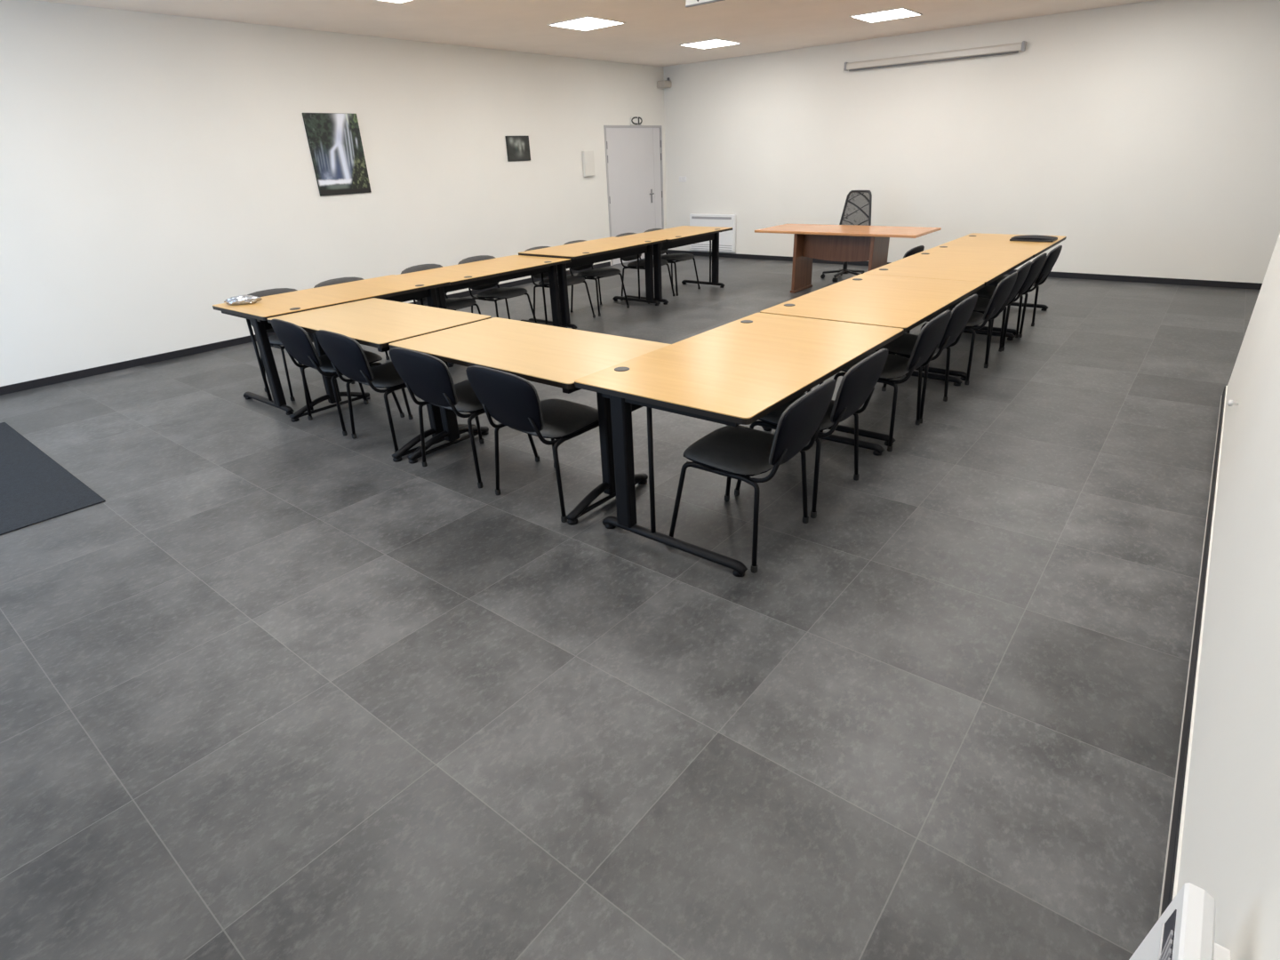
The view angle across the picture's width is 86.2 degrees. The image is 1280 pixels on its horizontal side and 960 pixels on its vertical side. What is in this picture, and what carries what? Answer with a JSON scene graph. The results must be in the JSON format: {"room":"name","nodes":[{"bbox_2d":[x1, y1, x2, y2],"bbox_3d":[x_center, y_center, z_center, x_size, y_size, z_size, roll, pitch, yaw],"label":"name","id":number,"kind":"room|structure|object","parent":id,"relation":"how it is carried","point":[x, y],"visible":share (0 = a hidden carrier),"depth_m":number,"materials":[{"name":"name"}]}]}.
{"room":"meeting room","nodes":[
{"label":"meeting room","id":0,"kind":"room"},
{"bbox_2d":[0,0,666,386],"bbox_3d":[-3.533,-3.284,7.645,0.150,2.963,12.878,17,32,35],"label":"wall","id":1,"kind":"structure","parent":0,"point":[157,171],"depth_m":6.88,"materials":[{"name":"white paint"}]},
{"bbox_2d":[0,261,610,395],"bbox_3d":[-3.914,-1.671,7.658,0.012,0.070,10.970,17,32,35],"label":"baseboard","id":2,"kind":"structure","parent":1,"relation":"attached to","point":[113,367],"depth_m":6.71,"materials":[{"name":"black plastic"}]},
{"bbox_2d":[302,112,371,195],"bbox_3d":[-3.351,-3.615,7.605,0.020,0.812,0.625,17,32,35],"label":"picture","id":3,"kind":"object","parent":1,"relation":"attached to","point":[334,140],"visible":1,"depth_m":7.58,"materials":[{"name":"paper"}]},
{"bbox_2d":[505,136,530,161],"bbox_3d":[-1.681,-4.584,9.464,0.020,0.312,0.415,17,32,35],"label":"picture","id":4,"kind":"object","parent":1,"relation":"attached to","point":[517,147],"visible":1,"depth_m":9.45,"materials":[{"name":"fabric"}]},
{"bbox_2d":[581,150,595,176],"bbox_3d":[-0.789,-4.863,10.523,0.058,0.360,0.230,17,32,35],"label":"box","id":5,"kind":"object","parent":1,"relation":"attached to","point":[588,156],"visible":1,"depth_m":10.49,"materials":[{"name":"beige plastic"}]},
{"bbox_2d":[603,125,664,265],"bbox_3d":[-0.075,-4.822,11.589,0.165,2.100,1.475,17,32,35],"label":"door","id":6,"kind":"structure","parent":1,"relation":"in","point":[633,153],"depth_m":11.45,"materials":[{"name":"grey paint"}]},
{"bbox_2d":[629,116,642,125],"bbox_3d":[-0.060,-5.831,11.117,0.049,0.118,0.285,17,32,35],"label":"exit sign","id":7,"kind":"object","parent":1,"relation":"attached to","point":[634,120],"visible":1,"depth_m":11.09,"materials":[{"name":"white plastic"}]},
{"bbox_2d":[656,77,671,87],"bbox_3d":[0.418,-6.580,11.339,0.170,0.150,0.259,17,32,35],"label":"speaker","id":8,"kind":"object","parent":1,"relation":"attached to","point":[667,84],"visible":1,"depth_m":11.28},
{"bbox_2d":[34,0,1153,66],"bbox_3d":[0.956,-3.281,3.626,11.800,0.120,12.878,17,32,35],"label":"ceiling","id":9,"kind":"structure","parent":0,"point":[652,32],"depth_m":7.35,"materials":[{"name":"white paint"}]},
{"bbox_2d":[377,0,412,3],"bbox_3d":[-2.085,-4.069,5.717,0.600,0.008,0.600,17,32,35],"label":"recessed light","id":10,"kind":"object","parent":9,"relation":"in","point":[390,1],"visible":1,"depth_m":6.01,"materials":[{"name":"white plastic"}]},
{"bbox_2d":[384,0,408,2],"bbox_3d":[-2.085,-4.070,5.717,0.564,0.004,0.564,17,32,35],"label":"diffuser","id":11,"kind":"object","parent":10,"relation":"attached to","point":[391,1],"depth_m":6.01,"materials":[{"name":"white plastic"}]},
{"bbox_2d":[547,16,625,31],"bbox_3d":[-0.576,-4.932,7.402,0.600,0.008,0.600,17,32,35],"label":"recessed light","id":12,"kind":"object","parent":9,"relation":"in","point":[588,22],"visible":1,"depth_m":7.38,"materials":[{"name":"white plastic"}]},
{"bbox_2d":[685,0,724,7],"bbox_3d":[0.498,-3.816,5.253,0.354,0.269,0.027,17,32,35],"label":"projector","id":13,"kind":"object","parent":9,"relation":"hanging from","point":[688,3],"visible":1,"depth_m":5.33,"materials":[{"name":"grey plastic"}]},
{"bbox_2d":[679,39,741,48],"bbox_3d":[0.940,-5.819,9.138,0.600,0.008,0.600,17,32,35],"label":"recessed light","id":14,"kind":"object","parent":9,"relation":"in","point":[713,43],"visible":1,"depth_m":9.12,"materials":[{"name":"white plastic"}]},
{"bbox_2d":[849,7,922,23],"bbox_3d":[2.755,-5.197,7.658,0.600,0.008,0.600,17,32,35],"label":"recessed light","id":15,"kind":"object","parent":9,"relation":"in","point":[900,12],"visible":1,"depth_m":7.64,"materials":[{"name":"white plastic"}]},
{"bbox_2d":[0,254,1260,959],"bbox_3d":[1.076,-0.497,4.944,11.800,0.120,12.878,17,32,35],"label":"floor","id":16,"kind":"structure","parent":0,"point":[299,690],"depth_m":2.47,"materials":[{"name":"tile"}]},
{"bbox_2d":[0,422,105,535],"bbox_3d":[-4.403,0.109,4.014,2.325,0.008,1.520,17,32,35],"label":"doormat","id":17,"kind":"object","parent":16,"relation":"on","point":[35,488],"visible":1,"depth_m":4.06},
{"bbox_2d":[247,288,354,400],"bbox_3d":[-2.825,-1.140,5.610,0.590,0.777,0.553,17,32,35],"label":"chair","id":18,"kind":"object","parent":16,"relation":"on","point":[275,341],"visible":0.26,"depth_m":5.48,"materials":[{"name":"grey fabric"}]},
{"bbox_2d":[212,274,454,415],"bbox_3d":[-2.420,-1.172,5.670,0.862,0.752,1.582,17,32,35],"label":"meeting table","id":19,"kind":"object","parent":16,"relation":"on","point":[392,287],"visible":0.73,"depth_m":5.26,"materials":[{"name":"brown wood"}]},
{"bbox_2d":[224,295,262,304],"bbox_3d":[-3.016,-1.371,5.197,0.268,0.064,0.130,-8,26,-11],"label":"wrapper","id":20,"kind":"object","parent":19,"relation":"on","point":[240,300],"visible":1,"depth_m":5.16,"materials":[{"name":"plastic"}]},
{"bbox_2d":[270,318,404,435],"bbox_3d":[-2.121,-0.780,4.785,0.553,0.777,0.590,19,33,38],"label":"chair","id":21,"kind":"object","parent":16,"relation":"on","point":[297,342],"visible":0.77,"depth_m":4.56,"materials":[{"name":"black plastic"}]},
{"bbox_2d":[313,276,389,359],"bbox_3d":[-2.438,-1.361,6.042,0.590,0.777,0.553,17,32,35],"label":"chair","id":22,"kind":"object","parent":16,"relation":"on","point":[341,280],"visible":0.09,"depth_m":6.04,"materials":[{"name":"grey fabric"}]},
{"bbox_2d":[315,329,413,452],"bbox_3d":[-1.642,-0.627,4.419,0.553,0.777,0.590,18,32,36],"label":"chair","id":23,"kind":"object","parent":16,"relation":"on","point":[347,356],"visible":0.7,"depth_m":4.20,"materials":[{"name":"black plastic"}]},
{"bbox_2d":[267,297,491,462],"bbox_3d":[-1.772,-0.756,4.751,1.402,0.735,0.869,17,32,35],"label":"meeting table","id":24,"kind":"object","parent":16,"relation":"on","point":[376,323],"visible":0.71,"depth_m":4.54,"materials":[{"name":"brown wood"}]},
{"bbox_2d":[400,264,480,314],"bbox_3d":[-1.897,-1.671,6.646,0.590,0.777,0.553,16,31,34],"label":"chair","id":25,"kind":"object","parent":16,"relation":"on","point":[452,303],"visible":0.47,"depth_m":6.56,"materials":[{"name":"grey fabric"}]},
{"bbox_2d":[388,347,539,487],"bbox_3d":[-1.015,-0.429,3.944,0.553,0.777,0.590,17,32,35],"label":"chair","id":26,"kind":"object","parent":16,"relation":"on","point":[427,377],"visible":0.88,"depth_m":3.71,"materials":[{"name":"black plastic"}]},
{"bbox_2d":[397,255,570,327],"bbox_3d":[-1.470,-1.724,6.760,0.842,0.742,1.507,17,32,35],"label":"meeting table","id":27,"kind":"object","parent":16,"relation":"on","point":[465,276],"visible":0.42,"depth_m":6.59,"materials":[{"name":"brown wood"}]},
{"bbox_2d":[457,255,536,323],"bbox_3d":[-1.475,-1.898,7.088,0.590,0.777,0.553,17,32,35],"label":"chair","id":28,"kind":"object","parent":16,"relation":"on","point":[499,293],"visible":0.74,"depth_m":6.99,"materials":[{"name":"grey fabric"}]},
{"bbox_2d":[388,317,671,525],"bbox_3d":[-0.632,-0.419,3.946,1.457,0.727,0.849,17,32,35],"label":"meeting table","id":29,"kind":"object","parent":16,"relation":"on","point":[557,356],"visible":0.78,"depth_m":3.68,"materials":[{"name":"brown wood"}]},
{"bbox_2d":[465,365,599,522],"bbox_3d":[-0.491,-0.264,3.546,0.553,0.777,0.590,18,32,37],"label":"chair","id":30,"kind":"object","parent":16,"relation":"on","point":[511,400],"visible":0.93,"depth_m":3.34,"materials":[{"name":"black plastic"}]},
{"bbox_2d":[524,246,595,321],"bbox_3d":[-0.918,-2.182,7.637,0.590,0.777,0.553,17,32,35],"label":"chair","id":31,"kind":"object","parent":16,"relation":"on","point":[572,280],"visible":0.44,"depth_m":7.57,"materials":[{"name":"grey fabric"}]},
{"bbox_2d":[518,236,665,329],"bbox_3d":[-0.489,-2.275,7.808,0.842,0.766,1.562,17,32,35],"label":"meeting table","id":32,"kind":"object","parent":16,"relation":"on","point":[586,252],"visible":0.82,"depth_m":7.53,"materials":[{"name":"brown wood"}]},
{"bbox_2d":[564,240,629,316],"bbox_3d":[-0.538,-2.400,8.061,0.590,0.777,0.553,17,32,35],"label":"chair","id":33,"kind":"object","parent":16,"relation":"on","point":[594,274],"visible":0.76,"depth_m":7.95,"materials":[{"name":"grey fabric"}]},
{"bbox_2d":[616,232,675,303],"bbox_3d":[0.042,-2.690,8.622,0.590,0.777,0.553,17,32,35],"label":"chair","id":34,"kind":"object","parent":16,"relation":"on","point":[632,265],"visible":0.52,"depth_m":8.57,"materials":[{"name":"grey fabric"}]},
{"bbox_2d":[643,228,700,295],"bbox_3d":[0.401,-2.889,9.008,0.590,0.777,0.553,16,31,34],"label":"chair","id":35,"kind":"object","parent":16,"relation":"on","point":[677,257],"visible":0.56,"depth_m":8.86,"materials":[{"name":"grey fabric"}]},
{"bbox_2d":[618,225,732,304],"bbox_3d":[0.484,-2.783,8.792,0.802,0.766,1.377,17,32,35],"label":"meeting table","id":36,"kind":"object","parent":16,"relation":"on","point":[677,236],"visible":0.77,"depth_m":8.56,"materials":[{"name":"brown wood"}]},
{"bbox_2d":[574,312,903,576],"bbox_3d":[0.584,-0.306,3.580,0.915,0.742,1.672,17,32,35],"label":"meeting table","id":37,"kind":"object","parent":16,"relation":"on","point":[737,372],"visible":0.84,"depth_m":3.17,"materials":[{"name":"brown wood"}]},
{"bbox_2d":[669,378,836,573],"bbox_3d":[0.508,-0.086,3.081,0.590,0.777,0.553,16,31,34],"label":"chair","id":38,"kind":"object","parent":16,"relation":"on","point":[740,452],"visible":0.98,"depth_m":2.93,"materials":[{"name":"black plastic"}]},
{"bbox_2d":[734,348,888,518],"bbox_3d":[0.881,-0.300,3.497,0.590,0.777,0.553,17,32,35],"label":"chair","id":39,"kind":"object","parent":16,"relation":"on","point":[856,388],"visible":0.73,"depth_m":3.26,"materials":[{"name":"black plastic"}]},
{"bbox_2d":[820,190,871,281],"bbox_3d":[2.827,-3.297,9.254,0.604,1.115,0.622,-7,26,-10],"label":"office chair","id":40,"kind":"object","parent":16,"relation":"on","point":[857,208],"visible":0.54,"depth_m":9.31,"materials":[{"name":"black plastic"}]},
{"bbox_2d":[754,223,941,293],"bbox_3d":[2.527,-2.747,8.557,2.020,0.742,0.880,17,32,35],"label":"executive desk","id":41,"kind":"object","parent":16,"relation":"on","point":[834,243],"visible":0.84,"depth_m":8.34,"materials":[{"name":"brown wood"}]},
{"bbox_2d":[760,273,984,446],"bbox_3d":[1.616,-0.897,4.731,0.915,0.744,1.612,17,32,35],"label":"meeting table","id":42,"kind":"object","parent":16,"relation":"on","point":[903,302],"visible":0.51,"depth_m":4.43,"materials":[{"name":"brown wood"}]},
{"bbox_2d":[819,310,951,451],"bbox_3d":[1.505,-0.656,4.194,0.590,0.777,0.553,16,31,34],"label":"chair","id":43,"kind":"object","parent":16,"relation":"on","point":[926,344],"visible":0.67,"depth_m":3.99,"materials":[{"name":"black plastic"}]},
{"bbox_2d":[903,245,924,258],"bbox_3d":[2.419,-1.920,6.779,0.590,0.777,0.553,17,32,35],"label":"chair","id":44,"kind":"object","parent":16,"relation":"on","point":[918,249],"visible":0.12,"depth_m":6.38,"materials":[{"name":"grey fabric"}]},
{"bbox_2d":[877,294,977,423],"bbox_3d":[1.853,-0.856,4.583,0.590,0.777,0.553,17,32,35],"label":"chair","id":45,"kind":"object","parent":16,"relation":"on","point":[902,346],"visible":0.62,"depth_m":4.39,"materials":[{"name":"black plastic"}]},
{"bbox_2d":[863,249,1033,380],"bbox_3d":[2.599,-1.459,5.829,0.915,0.744,1.537,17,32,35],"label":"meeting table","id":46,"kind":"object","parent":16,"relation":"on","point":[987,268],"visible":0.48,"depth_m":5.57,"materials":[{"name":"brown wood"}]},
{"bbox_2d":[905,272,1017,384],"bbox_3d":[2.477,-1.198,5.250,0.590,0.777,0.553,17,32,35],"label":"chair","id":47,"kind":"object","parent":16,"relation":"on","point":[1000,295],"visible":0.7,"depth_m":5.03,"materials":[{"name":"grey fabric"}]},
{"bbox_2d":[949,261,1031,364],"bbox_3d":[2.814,-1.405,5.656,0.590,0.777,0.553,16,31,34],"label":"chair","id":48,"kind":"object","parent":16,"relation":"on","point":[981,304],"visible":0.37,"depth_m":5.46,"materials":[{"name":"grey fabric"}]},
{"bbox_2d":[928,232,1066,335],"bbox_3d":[3.553,-2.004,6.894,0.915,0.742,1.507,17,32,35],"label":"meeting table","id":49,"kind":"object","parent":16,"relation":"on","point":[973,242],"visible":0.5,"depth_m":6.60,"materials":[{"name":"brown wood"}]},
{"bbox_2d":[1009,234,1057,242],"bbox_3d":[3.909,-2.399,6.794,0.380,0.036,0.260,17,32,35],"label":"laptop","id":50,"kind":"object","parent":49,"relation":"on","point":[1031,237],"visible":1,"depth_m":6.73,"materials":[{"name":"black plastic"}]},
{"bbox_2d":[968,252,1047,351],"bbox_3d":[3.163,-1.604,6.045,0.590,0.777,0.553,17,32,35],"label":"chair","id":51,"kind":"object","parent":16,"relation":"on","point":[988,291],"visible":0.51,"depth_m":5.84,"materials":[{"name":"grey fabric"}]},
{"bbox_2d":[987,245,1062,337],"bbox_3d":[3.524,-1.797,6.419,0.590,0.777,0.553,17,32,35],"label":"chair","id":52,"kind":"object","parent":16,"relation":"on","point":[1052,256],"visible":0.62,"depth_m":6.18,"materials":[{"name":"grey fabric"}]},
{"bbox_2d":[663,0,1279,283],"bbox_3d":[5.042,-4.139,8.671,11.650,2.963,0.150,17,32,35],"label":"wall","id":53,"kind":"structure","parent":0,"point":[1145,136],"depth_m":8.61,"materials":[{"name":"white paint"}]},
{"bbox_2d":[689,213,735,252],"bbox_3d":[1.254,-4.269,11.819,0.900,0.600,0.099,17,32,35],"label":"radiator","id":54,"kind":"object","parent":53,"relation":"attached to","point":[727,239],"visible":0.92,"depth_m":11.69,"materials":[{"name":"white metal"}]},
{"bbox_2d":[843,40,1026,71],"bbox_3d":[3.766,-5.511,8.931,2.280,0.116,0.102,17,32,35],"label":"case","id":55,"kind":"object","parent":53,"relation":"attached to","point":[1016,47],"visible":1,"depth_m":8.83,"materials":[{"name":"grey plastic"}]},
{"bbox_2d":[666,249,1262,289],"bbox_3d":[4.989,-2.822,9.277,11.500,0.070,0.012,17,32,35],"label":"baseboard","id":56,"kind":"structure","parent":53,"relation":"attached to","point":[1064,275],"depth_m":8.65,"materials":[{"name":"black plastic"}]},
{"bbox_2d":[1176,232,1279,959],"bbox_3d":[1.544,-0.467,1.234,0.200,2.963,7.976,17,32,35],"label":"wall","id":57,"kind":"structure","parent":0,"point":[1230,845],"depth_m":1.64,"materials":[{"name":"white paint"}]},
{"bbox_2d":[1128,882,1215,959],"bbox_3d":[0.591,1.004,0.825,0.112,0.510,0.890,17,32,35],"label":"heater","id":58,"kind":"object","parent":57,"relation":"attached to","point":[1185,930],"visible":1,"depth_m":1.00,"materials":[{"name":"white metal"}]},
{"bbox_2d":[1159,929,1174,959],"bbox_3d":[0.534,0.819,0.738,0.008,0.040,0.790,17,32,35],"label":"grille","id":59,"kind":"object","parent":58,"relation":"attached to","point":[1166,944],"depth_m":1.00,"materials":[{"name":"grey metal"}]},
{"bbox_2d":[1158,386,1225,919],"bbox_3d":[1.518,0.814,1.914,0.012,0.070,7.976,17,32,35],"label":"baseboard","id":60,"kind":"structure","parent":57,"relation":"attached to","point":[1168,890],"depth_m":2.10,"materials":[{"name":"plastic"}]},
{"bbox_2d":[1172,385,1227,899],"bbox_3d":[1.519,0.781,1.896,0.006,0.006,7.976,17,32,35],"label":"trim","id":61,"kind":"structure","parent":57,"relation":"attached to","point":[1178,860],"depth_m":2.10,"materials":[{"name":"white paint"}]},
{"bbox_2d":[1213,942,1230,959],"bbox_3d":[0.866,0.774,1.043,0.110,0.026,0.170,17,32,35],"label":"wall socket","id":62,"kind":"object","parent":57,"relation":"attached to","point":[1220,953],"visible":0.02,"depth_m":1.08,"materials":[{"name":"white plastic"}]},
{"bbox_2d":[1227,400,1239,406],"bbox_3d":[3.097,-0.400,3.574,0.042,0.036,0.035,17,32,35],"label":"wall hook","id":63,"kind":"object","parent":57,"relation":"attached to","point":[1230,403],"visible":1,"depth_m":3.57,"materials":[{"name":"white plastic"}]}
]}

